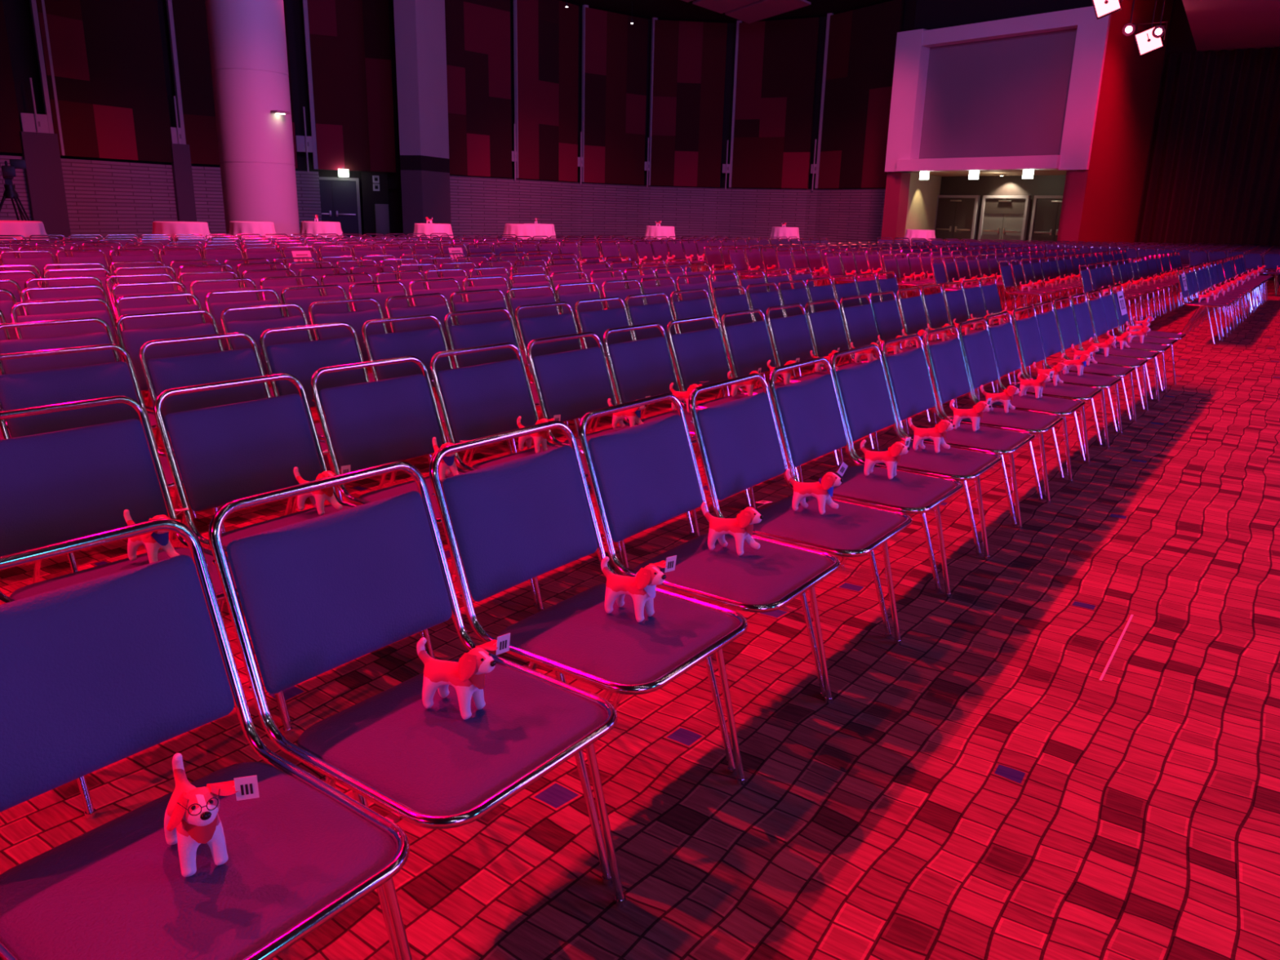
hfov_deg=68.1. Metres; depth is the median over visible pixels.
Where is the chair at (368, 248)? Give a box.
[342,242,373,259]
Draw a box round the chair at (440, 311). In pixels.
[384,293,515,439]
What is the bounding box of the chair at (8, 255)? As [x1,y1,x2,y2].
[0,246,17,274]
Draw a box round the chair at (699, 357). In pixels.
[666,315,803,506]
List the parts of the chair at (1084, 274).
backrest, frame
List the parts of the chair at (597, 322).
leg, backrest, frame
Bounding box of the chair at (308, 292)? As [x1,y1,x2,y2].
[259,275,368,373]
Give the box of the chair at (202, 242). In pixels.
[175,235,208,244]
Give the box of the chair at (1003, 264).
[995,253,1033,307]
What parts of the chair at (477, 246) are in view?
frame, backrest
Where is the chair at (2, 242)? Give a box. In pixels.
[0,240,7,249]
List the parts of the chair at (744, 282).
backrest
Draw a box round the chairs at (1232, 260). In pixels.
[290,233,1279,316]
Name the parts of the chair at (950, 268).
backrest, seat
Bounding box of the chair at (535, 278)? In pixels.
[509,265,547,283]
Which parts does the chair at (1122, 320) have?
backrest, frame, seat, leg, leg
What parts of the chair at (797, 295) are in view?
frame, backrest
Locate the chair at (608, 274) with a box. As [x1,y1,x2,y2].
[579,262,613,291]
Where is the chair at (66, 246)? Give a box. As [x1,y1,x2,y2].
[54,239,96,252]
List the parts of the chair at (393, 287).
frame, backrest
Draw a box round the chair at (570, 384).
[526,332,700,566]
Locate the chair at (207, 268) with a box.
[169,259,223,291]
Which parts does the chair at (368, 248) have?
frame, backrest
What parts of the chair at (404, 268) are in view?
frame, backrest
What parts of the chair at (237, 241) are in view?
backrest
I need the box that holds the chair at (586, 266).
[577,257,607,276]
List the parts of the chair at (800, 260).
backrest, seat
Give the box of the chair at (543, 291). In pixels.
[508,273,552,367]
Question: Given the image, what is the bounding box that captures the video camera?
[1,159,26,184]
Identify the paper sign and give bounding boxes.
[291,250,312,264]
[448,247,464,258]
[1116,290,1127,315]
[1181,273,1187,290]
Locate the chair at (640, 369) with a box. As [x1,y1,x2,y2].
[602,322,756,535]
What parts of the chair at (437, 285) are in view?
frame, backrest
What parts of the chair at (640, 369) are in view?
backrest, frame, seat, leg, leg, leg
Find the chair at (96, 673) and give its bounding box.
[0,518,412,959]
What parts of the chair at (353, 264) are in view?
frame, backrest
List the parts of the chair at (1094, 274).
backrest, frame, seat, leg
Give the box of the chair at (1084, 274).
[1078,264,1130,336]
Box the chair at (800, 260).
[791,249,833,284]
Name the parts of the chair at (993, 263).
frame, backrest, leg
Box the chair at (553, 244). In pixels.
[539,240,561,258]
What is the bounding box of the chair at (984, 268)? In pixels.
[976,254,1016,310]
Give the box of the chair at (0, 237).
[0,237,19,249]
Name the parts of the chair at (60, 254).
frame, backrest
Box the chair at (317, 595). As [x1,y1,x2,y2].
[208,461,625,959]
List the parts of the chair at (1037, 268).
backrest, frame, seat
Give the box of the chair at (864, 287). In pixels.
[854,272,902,359]
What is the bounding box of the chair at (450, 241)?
[431,236,453,244]
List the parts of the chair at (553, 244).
frame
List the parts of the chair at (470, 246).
frame, backrest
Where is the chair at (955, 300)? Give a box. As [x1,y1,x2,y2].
[942,281,1016,393]
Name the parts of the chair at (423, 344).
leg, frame, backrest, seat, leg, leg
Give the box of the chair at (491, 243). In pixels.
[484,238,504,245]
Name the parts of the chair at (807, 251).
frame, backrest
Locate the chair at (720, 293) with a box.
[708,272,741,297]
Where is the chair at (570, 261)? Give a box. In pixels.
[551,253,582,279]
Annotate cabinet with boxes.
[374,204,390,237]
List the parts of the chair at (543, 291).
frame, backrest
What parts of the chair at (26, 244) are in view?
backrest, frame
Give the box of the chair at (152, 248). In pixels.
[125,241,164,254]
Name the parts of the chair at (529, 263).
frame, backrest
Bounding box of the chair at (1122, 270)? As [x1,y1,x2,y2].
[1116,259,1161,319]
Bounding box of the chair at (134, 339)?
[114,309,224,516]
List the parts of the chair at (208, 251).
backrest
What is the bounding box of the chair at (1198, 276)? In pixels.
[1191,264,1242,333]
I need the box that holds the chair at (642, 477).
[577,393,839,774]
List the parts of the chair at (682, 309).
backrest, frame, leg, leg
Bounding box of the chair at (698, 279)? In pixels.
[684,264,713,294]
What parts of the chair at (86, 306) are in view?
frame, backrest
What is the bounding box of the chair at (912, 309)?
[896,287,979,412]
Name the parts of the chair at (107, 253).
frame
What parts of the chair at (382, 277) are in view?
frame, backrest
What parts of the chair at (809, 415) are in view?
backrest, frame, leg, seat, leg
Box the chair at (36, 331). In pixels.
[9,297,145,400]
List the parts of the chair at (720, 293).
backrest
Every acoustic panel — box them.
[35,0,172,162]
[172,0,297,168]
[307,0,395,172]
[444,0,511,177]
[516,0,578,182]
[583,7,648,185]
[650,19,727,187]
[731,17,819,188]
[817,0,903,188]
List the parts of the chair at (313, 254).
backrest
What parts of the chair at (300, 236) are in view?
frame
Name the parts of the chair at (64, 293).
backrest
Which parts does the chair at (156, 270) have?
backrest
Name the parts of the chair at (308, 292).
frame, backrest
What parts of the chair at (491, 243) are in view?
frame, backrest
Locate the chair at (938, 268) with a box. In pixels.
[930,257,964,291]
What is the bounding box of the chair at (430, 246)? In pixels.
[426,240,452,259]
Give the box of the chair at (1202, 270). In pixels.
[1195,263,1244,329]
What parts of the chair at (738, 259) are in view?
backrest, seat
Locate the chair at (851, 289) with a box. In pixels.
[831,275,903,364]
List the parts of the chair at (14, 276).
backrest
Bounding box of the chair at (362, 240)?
[350,235,373,244]
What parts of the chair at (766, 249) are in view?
backrest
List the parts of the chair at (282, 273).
backrest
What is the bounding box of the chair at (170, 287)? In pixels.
[105,273,177,396]
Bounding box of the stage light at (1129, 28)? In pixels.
[1122,0,1135,35]
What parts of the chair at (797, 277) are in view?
backrest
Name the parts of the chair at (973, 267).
backrest, frame, seat, leg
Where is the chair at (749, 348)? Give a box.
[720,308,844,480]
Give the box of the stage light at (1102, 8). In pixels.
[1091,0,1123,19]
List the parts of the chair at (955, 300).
backrest, frame, seat, leg, leg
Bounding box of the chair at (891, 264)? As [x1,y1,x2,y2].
[881,253,928,298]
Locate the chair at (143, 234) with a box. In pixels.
[140,234,172,244]
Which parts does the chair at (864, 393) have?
leg, backrest, frame, leg, seat, leg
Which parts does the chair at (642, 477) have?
leg, backrest, frame, leg, seat, leg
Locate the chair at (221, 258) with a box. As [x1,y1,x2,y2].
[202,247,245,271]
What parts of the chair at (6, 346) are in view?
backrest, frame, seat, leg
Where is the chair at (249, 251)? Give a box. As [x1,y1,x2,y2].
[242,243,278,266]
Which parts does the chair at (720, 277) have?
backrest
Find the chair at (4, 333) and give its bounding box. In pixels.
[0,309,11,373]
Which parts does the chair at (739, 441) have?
leg, backrest, frame, leg, seat, leg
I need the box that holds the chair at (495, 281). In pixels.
[469,266,512,297]
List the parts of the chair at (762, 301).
frame, backrest, leg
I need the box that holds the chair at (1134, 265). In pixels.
[1129,257,1171,316]
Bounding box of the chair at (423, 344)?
[361,314,516,487]
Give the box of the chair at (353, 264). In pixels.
[318,255,359,274]
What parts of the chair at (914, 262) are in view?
backrest, frame, seat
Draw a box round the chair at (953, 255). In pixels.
[951,250,970,284]
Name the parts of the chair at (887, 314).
backrest, frame, seat, leg, leg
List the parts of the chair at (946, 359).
backrest, frame, seat, leg, leg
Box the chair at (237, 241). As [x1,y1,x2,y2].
[208,235,239,246]
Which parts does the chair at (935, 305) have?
backrest, frame, seat, leg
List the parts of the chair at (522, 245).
frame, backrest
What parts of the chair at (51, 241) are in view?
backrest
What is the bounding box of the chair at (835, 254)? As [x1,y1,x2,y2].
[833,248,860,283]
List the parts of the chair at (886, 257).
backrest, frame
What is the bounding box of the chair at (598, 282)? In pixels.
[590,269,626,308]
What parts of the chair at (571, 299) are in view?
frame, backrest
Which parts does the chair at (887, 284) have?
frame, backrest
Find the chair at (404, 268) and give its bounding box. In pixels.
[380,257,421,279]
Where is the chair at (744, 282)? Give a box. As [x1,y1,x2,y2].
[737,270,768,294]
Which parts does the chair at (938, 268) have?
backrest, seat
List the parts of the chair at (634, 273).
frame, backrest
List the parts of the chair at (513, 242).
frame, backrest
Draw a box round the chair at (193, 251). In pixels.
[162,244,206,267]
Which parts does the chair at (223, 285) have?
frame, backrest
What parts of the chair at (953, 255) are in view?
frame, backrest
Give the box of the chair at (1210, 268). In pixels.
[1204,262,1250,324]
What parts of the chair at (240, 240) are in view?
frame, backrest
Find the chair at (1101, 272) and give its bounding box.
[1095,262,1143,330]
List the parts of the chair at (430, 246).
frame, backrest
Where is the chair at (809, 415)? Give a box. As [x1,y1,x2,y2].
[768,356,963,639]
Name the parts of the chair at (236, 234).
backrest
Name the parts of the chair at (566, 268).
backrest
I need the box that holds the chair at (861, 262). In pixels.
[853,250,886,279]
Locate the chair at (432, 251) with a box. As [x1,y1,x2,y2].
[413,244,443,262]
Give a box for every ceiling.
[559,0,893,23]
[915,169,1066,176]
[1182,0,1279,52]
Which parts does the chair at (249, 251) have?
backrest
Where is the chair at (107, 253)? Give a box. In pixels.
[70,245,116,273]
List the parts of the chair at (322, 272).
frame, backrest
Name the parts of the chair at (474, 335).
leg, backrest, frame, leg, seat, leg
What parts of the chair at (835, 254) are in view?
backrest, frame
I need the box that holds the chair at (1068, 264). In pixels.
[1062,254,1097,306]
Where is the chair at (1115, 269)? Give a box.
[1110,260,1155,320]
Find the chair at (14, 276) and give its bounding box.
[0,264,44,286]
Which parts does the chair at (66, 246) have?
backrest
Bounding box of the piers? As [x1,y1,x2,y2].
[880,170,1088,243]
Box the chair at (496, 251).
[492,242,516,260]
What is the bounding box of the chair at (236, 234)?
[235,234,262,243]
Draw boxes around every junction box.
[18,77,48,133]
[170,96,182,144]
[295,106,312,171]
[511,124,516,180]
[577,131,582,184]
[644,137,649,187]
[722,140,729,189]
[810,138,816,191]
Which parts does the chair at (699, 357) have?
leg, backrest, frame, seat, leg, leg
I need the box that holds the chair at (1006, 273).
[998,260,1048,320]
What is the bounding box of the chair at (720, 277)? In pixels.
[711,262,742,294]
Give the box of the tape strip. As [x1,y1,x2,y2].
[1098,614,1133,680]
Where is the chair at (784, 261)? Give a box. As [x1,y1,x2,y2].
[775,249,817,286]
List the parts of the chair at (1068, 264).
backrest, frame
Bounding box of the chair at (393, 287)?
[375,270,426,306]
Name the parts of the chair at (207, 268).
frame, backrest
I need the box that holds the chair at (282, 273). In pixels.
[236,262,288,288]
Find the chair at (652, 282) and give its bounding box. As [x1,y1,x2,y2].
[623,267,675,319]
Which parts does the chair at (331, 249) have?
frame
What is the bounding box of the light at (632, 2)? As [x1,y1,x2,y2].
[631,2,632,23]
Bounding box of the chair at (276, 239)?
[275,237,304,246]
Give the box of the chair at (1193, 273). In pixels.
[1186,266,1238,337]
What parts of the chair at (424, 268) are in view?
frame, backrest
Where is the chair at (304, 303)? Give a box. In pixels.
[280,284,373,373]
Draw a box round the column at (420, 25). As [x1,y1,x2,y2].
[393,0,451,238]
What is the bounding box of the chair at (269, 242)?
[240,240,273,266]
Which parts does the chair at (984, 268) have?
backrest, frame, seat, leg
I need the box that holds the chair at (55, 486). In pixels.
[0,395,292,819]
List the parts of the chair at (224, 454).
leg, backrest, frame, seat, leg, leg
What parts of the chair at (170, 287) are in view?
frame, backrest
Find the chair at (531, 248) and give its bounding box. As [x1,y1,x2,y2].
[515,242,537,257]
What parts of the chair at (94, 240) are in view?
frame, backrest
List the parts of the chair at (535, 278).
backrest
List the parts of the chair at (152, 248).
backrest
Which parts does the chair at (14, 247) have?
frame, backrest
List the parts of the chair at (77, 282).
frame, backrest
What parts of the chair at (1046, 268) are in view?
backrest, frame, seat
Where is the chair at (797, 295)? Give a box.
[777,280,854,377]
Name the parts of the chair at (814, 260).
backrest, seat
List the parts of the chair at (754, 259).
backrest, seat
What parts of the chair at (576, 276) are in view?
frame, backrest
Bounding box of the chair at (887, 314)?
[869,290,957,423]
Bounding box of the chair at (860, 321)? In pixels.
[840,294,937,427]
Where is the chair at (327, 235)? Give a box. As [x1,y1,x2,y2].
[324,235,350,244]
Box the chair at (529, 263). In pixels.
[521,253,551,271]
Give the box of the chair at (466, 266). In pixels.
[455,255,490,275]
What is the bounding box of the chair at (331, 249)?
[311,242,342,266]
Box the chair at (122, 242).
[102,236,139,247]
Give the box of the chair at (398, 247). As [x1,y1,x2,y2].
[373,241,400,258]
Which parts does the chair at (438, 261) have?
frame, backrest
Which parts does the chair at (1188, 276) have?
backrest, leg, leg, frame, seat, leg, leg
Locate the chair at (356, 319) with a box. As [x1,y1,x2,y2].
[307,297,448,442]
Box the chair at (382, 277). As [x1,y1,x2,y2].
[350,264,398,292]
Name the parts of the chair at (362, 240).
backrest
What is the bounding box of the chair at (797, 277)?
[789,266,814,288]
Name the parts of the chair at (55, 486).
backrest, leg, frame, seat, leg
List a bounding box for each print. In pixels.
[240,783,253,795]
[296,253,309,261]
[451,250,461,258]
[499,640,506,649]
[667,560,673,568]
[1119,295,1124,309]
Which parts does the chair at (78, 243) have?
backrest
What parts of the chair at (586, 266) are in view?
backrest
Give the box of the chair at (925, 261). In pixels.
[919,252,956,294]
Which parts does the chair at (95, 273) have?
backrest, frame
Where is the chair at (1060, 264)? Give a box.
[1055,255,1091,309]
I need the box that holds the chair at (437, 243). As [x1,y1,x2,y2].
[415,239,439,248]
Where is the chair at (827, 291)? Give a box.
[805,277,879,372]
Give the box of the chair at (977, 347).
[957,317,1085,501]
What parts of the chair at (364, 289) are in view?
frame, backrest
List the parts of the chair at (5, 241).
backrest, frame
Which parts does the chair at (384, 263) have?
frame, backrest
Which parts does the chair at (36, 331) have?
frame, backrest, leg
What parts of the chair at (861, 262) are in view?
backrest, seat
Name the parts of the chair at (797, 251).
backrest, frame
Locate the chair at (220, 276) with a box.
[177,263,235,290]
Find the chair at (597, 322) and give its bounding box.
[574,297,686,433]
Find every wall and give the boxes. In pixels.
[0,0,916,189]
[0,155,321,242]
[332,187,403,239]
[360,171,390,236]
[449,175,885,247]
[904,172,941,235]
[914,0,1093,30]
[939,174,1066,241]
[1077,0,1173,244]
[1164,0,1196,53]
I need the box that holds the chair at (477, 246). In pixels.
[475,240,498,257]
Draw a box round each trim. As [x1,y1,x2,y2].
[19,131,71,242]
[29,0,64,155]
[165,0,193,164]
[170,143,196,222]
[302,0,319,169]
[513,0,518,178]
[581,4,588,182]
[648,17,657,185]
[728,20,742,187]
[814,13,833,188]
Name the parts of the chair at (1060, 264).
backrest, frame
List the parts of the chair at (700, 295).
backrest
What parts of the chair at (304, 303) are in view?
frame, backrest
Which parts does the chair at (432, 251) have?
backrest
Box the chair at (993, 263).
[986,253,1024,309]
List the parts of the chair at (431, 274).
frame, backrest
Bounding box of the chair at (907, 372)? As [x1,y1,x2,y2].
[880,333,1035,555]
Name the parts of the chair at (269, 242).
backrest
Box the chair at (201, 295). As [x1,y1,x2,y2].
[189,278,314,407]
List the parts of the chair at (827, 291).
frame, backrest, leg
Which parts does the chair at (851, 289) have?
leg, backrest, frame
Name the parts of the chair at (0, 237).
backrest, frame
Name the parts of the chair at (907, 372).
backrest, frame, seat, leg, leg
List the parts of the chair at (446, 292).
frame, backrest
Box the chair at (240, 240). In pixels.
[210,238,243,250]
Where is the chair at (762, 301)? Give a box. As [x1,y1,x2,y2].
[746,282,795,388]
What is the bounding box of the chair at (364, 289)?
[320,272,377,311]
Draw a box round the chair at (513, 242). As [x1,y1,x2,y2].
[505,237,524,247]
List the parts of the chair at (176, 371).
leg, backrest, leg, frame, leg, seat, leg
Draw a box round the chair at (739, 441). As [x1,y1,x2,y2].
[688,373,912,698]
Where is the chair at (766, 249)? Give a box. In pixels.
[764,244,777,271]
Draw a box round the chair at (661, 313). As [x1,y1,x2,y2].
[624,292,730,419]
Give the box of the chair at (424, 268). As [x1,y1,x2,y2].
[418,257,456,277]
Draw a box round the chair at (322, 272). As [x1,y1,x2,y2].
[288,260,335,284]
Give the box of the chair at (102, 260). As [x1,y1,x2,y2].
[55,249,109,271]
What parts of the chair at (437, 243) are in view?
frame, backrest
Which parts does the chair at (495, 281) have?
frame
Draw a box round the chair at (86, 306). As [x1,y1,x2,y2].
[19,284,168,432]
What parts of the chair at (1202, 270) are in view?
leg, backrest, frame, seat, leg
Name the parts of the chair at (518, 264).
frame, backrest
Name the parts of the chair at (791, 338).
backrest, frame, seat, leg, leg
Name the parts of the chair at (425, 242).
backrest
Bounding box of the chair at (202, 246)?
[167,241,207,262]
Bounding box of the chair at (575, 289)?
[550,271,591,311]
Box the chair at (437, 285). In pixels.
[424,268,470,302]
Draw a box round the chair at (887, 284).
[875,271,938,349]
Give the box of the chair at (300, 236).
[298,235,324,248]
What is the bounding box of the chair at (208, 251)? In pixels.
[203,244,240,253]
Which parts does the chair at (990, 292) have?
backrest, frame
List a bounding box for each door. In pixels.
[319,177,361,237]
[933,195,980,242]
[977,195,1031,242]
[1028,195,1062,243]
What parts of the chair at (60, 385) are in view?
leg, backrest, leg, frame, seat, leg, leg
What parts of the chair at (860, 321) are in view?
backrest, frame, seat, leg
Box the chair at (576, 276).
[546,263,582,339]
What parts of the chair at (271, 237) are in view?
backrest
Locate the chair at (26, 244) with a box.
[0,243,33,257]
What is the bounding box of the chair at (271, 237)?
[270,235,297,244]
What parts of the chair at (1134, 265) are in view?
backrest, frame, seat, leg, leg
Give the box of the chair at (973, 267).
[965,255,1006,307]
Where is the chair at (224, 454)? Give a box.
[153,373,435,725]
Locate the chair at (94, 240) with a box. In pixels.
[68,234,115,282]
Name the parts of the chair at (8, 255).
backrest, frame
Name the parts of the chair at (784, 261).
backrest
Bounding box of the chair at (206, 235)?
[205,234,235,240]
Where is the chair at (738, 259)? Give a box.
[728,248,773,279]
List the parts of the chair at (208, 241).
backrest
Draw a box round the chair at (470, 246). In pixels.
[452,240,475,258]
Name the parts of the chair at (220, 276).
backrest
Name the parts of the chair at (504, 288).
backrest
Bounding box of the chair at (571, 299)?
[555,282,656,404]
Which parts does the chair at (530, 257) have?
frame, backrest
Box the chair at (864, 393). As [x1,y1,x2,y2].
[830,343,1002,592]
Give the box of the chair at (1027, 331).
[1011,305,1121,462]
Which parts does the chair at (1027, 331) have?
backrest, frame, seat, leg, leg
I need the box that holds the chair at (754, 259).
[744,247,786,276]
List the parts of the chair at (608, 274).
frame, backrest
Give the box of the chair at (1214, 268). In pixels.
[1209,261,1253,321]
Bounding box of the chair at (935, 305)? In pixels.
[920,284,999,394]
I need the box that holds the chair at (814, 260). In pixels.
[805,248,845,285]
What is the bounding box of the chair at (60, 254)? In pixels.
[17,245,68,272]
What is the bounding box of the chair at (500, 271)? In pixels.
[478,260,515,284]
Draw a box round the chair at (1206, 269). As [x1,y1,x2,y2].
[1200,262,1247,324]
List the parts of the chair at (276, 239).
backrest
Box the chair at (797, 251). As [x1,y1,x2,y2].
[788,245,828,285]
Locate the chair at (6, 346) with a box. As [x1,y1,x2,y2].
[0,317,198,521]
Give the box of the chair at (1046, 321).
[1032,300,1134,446]
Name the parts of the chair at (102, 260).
backrest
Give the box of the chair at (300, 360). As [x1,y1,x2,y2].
[259,322,431,513]
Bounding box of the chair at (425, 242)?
[408,236,431,244]
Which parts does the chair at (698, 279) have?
frame, backrest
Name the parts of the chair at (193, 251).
backrest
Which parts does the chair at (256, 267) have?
frame, backrest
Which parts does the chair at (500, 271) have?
frame, backrest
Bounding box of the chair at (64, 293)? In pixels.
[24,275,125,346]
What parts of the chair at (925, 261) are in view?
frame, backrest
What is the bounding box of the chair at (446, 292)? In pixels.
[408,278,464,359]
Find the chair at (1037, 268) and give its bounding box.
[1030,257,1075,316]
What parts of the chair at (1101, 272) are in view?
backrest, frame, seat, leg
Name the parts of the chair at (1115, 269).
backrest, frame, leg, seat, leg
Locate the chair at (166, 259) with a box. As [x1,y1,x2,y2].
[158,248,205,274]
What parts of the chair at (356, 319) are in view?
frame, backrest, seat, leg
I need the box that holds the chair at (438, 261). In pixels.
[434,253,466,268]
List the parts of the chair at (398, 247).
frame, backrest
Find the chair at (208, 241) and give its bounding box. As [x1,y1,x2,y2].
[204,240,239,250]
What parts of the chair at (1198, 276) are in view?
backrest, leg, frame, seat, leg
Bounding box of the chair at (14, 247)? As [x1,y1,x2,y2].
[8,240,53,253]
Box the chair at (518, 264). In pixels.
[488,254,521,273]
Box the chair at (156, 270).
[108,261,168,284]
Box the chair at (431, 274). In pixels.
[396,262,439,288]
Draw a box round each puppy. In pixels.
[123,507,188,563]
[164,752,259,876]
[293,465,351,515]
[312,214,318,222]
[416,632,510,719]
[425,217,432,223]
[430,436,465,481]
[516,414,560,453]
[600,555,676,622]
[607,395,650,429]
[669,381,707,413]
[701,500,770,555]
[724,265,731,270]
[727,367,761,396]
[749,266,759,274]
[766,264,776,273]
[767,357,799,385]
[785,462,848,515]
[795,269,806,274]
[809,347,839,372]
[813,266,823,275]
[844,270,856,279]
[850,340,879,362]
[860,269,871,278]
[860,436,911,479]
[871,267,881,276]
[877,333,905,354]
[902,328,928,348]
[903,273,915,282]
[907,416,957,453]
[913,271,925,280]
[926,271,933,279]
[927,322,951,341]
[949,397,991,431]
[952,277,964,288]
[953,317,976,334]
[964,276,977,286]
[970,312,992,329]
[975,275,988,284]
[980,382,1021,413]
[983,273,995,282]
[986,309,1008,324]
[995,272,1001,280]
[1004,306,1022,320]
[1017,370,1053,398]
[1019,281,1034,291]
[1029,280,1043,289]
[1032,360,1068,386]
[1043,278,1057,288]
[1048,276,1061,285]
[1058,275,1071,284]
[1061,351,1093,376]
[1063,274,1075,283]
[1071,272,1079,281]
[1071,343,1102,365]
[1088,335,1116,356]
[1101,286,1116,296]
[1106,330,1133,349]
[1108,284,1123,292]
[1115,282,1129,292]
[1118,280,1132,290]
[1125,317,1151,335]
[1125,324,1151,343]
[1128,280,1142,288]
[1131,278,1144,287]
[1132,314,1155,325]
[1141,276,1153,285]
[1147,275,1159,284]
[1153,274,1165,282]
[1160,271,1171,279]
[1164,271,1177,278]
[1197,291,1213,302]
[1204,289,1221,300]
[1207,287,1223,297]
[1213,284,1228,293]
[1213,285,1229,295]
[1219,282,1233,291]
[1224,280,1238,289]
[1229,278,1242,286]
[1234,276,1247,284]
[1240,273,1253,280]
[1247,271,1258,278]
[1257,265,1266,271]
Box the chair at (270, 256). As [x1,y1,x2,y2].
[244,246,284,269]
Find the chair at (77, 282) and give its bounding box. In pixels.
[42,267,115,322]
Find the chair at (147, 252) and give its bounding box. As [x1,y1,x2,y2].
[117,244,163,266]
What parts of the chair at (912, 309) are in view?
backrest, frame, seat, leg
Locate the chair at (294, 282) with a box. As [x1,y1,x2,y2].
[241,268,299,300]
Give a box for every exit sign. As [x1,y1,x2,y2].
[337,166,348,177]
[919,171,929,179]
[968,169,979,179]
[1022,168,1034,178]
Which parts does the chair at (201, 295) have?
frame, backrest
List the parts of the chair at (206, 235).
backrest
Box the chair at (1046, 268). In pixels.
[1039,257,1082,313]
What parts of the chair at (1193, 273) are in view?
backrest, leg, leg, frame, seat, leg, leg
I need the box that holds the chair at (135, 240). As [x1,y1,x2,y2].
[105,234,140,244]
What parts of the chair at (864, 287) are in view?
frame, backrest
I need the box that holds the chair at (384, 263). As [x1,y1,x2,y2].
[360,254,398,271]
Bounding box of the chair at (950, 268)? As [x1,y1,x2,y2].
[942,257,976,288]
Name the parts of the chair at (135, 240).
backrest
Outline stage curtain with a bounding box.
[1133,47,1279,247]
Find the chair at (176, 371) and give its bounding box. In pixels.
[138,332,342,547]
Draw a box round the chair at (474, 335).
[444,307,580,466]
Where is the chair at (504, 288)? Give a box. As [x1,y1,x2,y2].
[462,275,511,312]
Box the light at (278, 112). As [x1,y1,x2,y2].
[270,110,290,114]
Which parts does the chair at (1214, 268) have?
backrest, frame, seat, leg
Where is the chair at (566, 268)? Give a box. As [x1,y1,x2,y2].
[546,257,578,271]
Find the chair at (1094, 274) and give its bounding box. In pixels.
[1088,262,1138,329]
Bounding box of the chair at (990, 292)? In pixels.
[978,276,1044,368]
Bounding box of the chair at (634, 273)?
[610,260,640,288]
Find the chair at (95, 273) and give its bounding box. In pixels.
[42,262,125,347]
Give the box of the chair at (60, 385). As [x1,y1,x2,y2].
[0,343,226,583]
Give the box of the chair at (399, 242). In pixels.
[384,236,407,244]
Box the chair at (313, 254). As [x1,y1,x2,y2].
[282,245,319,267]
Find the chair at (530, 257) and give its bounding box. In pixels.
[526,250,553,264]
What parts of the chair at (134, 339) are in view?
leg, frame, backrest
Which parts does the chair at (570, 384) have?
backrest, frame, leg, seat, leg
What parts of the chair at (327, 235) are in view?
frame, backrest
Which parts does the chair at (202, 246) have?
backrest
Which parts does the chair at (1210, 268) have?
backrest, frame, seat, leg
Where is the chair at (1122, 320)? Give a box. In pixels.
[1110,284,1186,391]
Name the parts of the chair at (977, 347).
backrest, frame, seat, leg, leg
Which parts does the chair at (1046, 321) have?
backrest, frame, seat, leg, leg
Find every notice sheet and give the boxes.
[372,175,379,182]
[373,183,379,191]
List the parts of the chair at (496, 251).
backrest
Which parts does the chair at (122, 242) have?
backrest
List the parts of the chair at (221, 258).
backrest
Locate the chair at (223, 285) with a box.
[177,271,241,304]
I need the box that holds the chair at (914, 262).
[906,253,946,296]
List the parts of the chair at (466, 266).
frame, backrest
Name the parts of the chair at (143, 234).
backrest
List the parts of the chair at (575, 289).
backrest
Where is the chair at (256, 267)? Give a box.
[223,257,272,287]
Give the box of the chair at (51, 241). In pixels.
[28,235,67,244]
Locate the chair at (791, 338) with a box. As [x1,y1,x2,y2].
[765,303,879,466]
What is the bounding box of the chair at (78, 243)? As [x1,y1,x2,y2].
[62,236,101,248]
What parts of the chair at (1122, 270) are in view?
backrest, frame, seat, leg, leg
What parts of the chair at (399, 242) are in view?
backrest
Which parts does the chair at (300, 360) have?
leg, frame, backrest, seat, leg, leg, leg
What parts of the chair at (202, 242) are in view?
backrest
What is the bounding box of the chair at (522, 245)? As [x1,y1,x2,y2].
[520,240,540,256]
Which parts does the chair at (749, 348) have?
backrest, frame, seat, leg, leg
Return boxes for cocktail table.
[0,220,48,242]
[151,221,211,247]
[227,221,276,240]
[299,221,343,239]
[413,223,453,238]
[502,223,540,239]
[528,223,556,239]
[644,226,675,262]
[768,226,799,246]
[903,229,935,245]
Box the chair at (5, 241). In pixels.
[0,235,26,245]
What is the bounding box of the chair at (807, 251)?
[803,245,839,285]
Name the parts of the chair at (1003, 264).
frame, backrest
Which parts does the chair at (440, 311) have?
frame, backrest, leg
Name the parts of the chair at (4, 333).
backrest, frame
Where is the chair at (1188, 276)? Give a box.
[1183,266,1235,341]
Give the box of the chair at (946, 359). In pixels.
[924,324,1063,526]
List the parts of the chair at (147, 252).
backrest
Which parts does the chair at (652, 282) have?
frame, backrest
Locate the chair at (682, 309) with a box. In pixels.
[670,288,765,408]
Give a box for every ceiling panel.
[692,0,759,13]
[724,0,810,23]
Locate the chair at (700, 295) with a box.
[676,274,715,316]
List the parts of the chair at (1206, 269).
leg, backrest, frame, leg, seat, leg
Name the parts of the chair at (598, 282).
frame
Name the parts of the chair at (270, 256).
backrest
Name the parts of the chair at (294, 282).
frame, backrest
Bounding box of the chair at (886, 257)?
[878,249,915,298]
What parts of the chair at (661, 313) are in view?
leg, backrest, frame, leg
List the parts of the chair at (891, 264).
backrest, seat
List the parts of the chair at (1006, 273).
backrest, leg, frame, leg, seat, leg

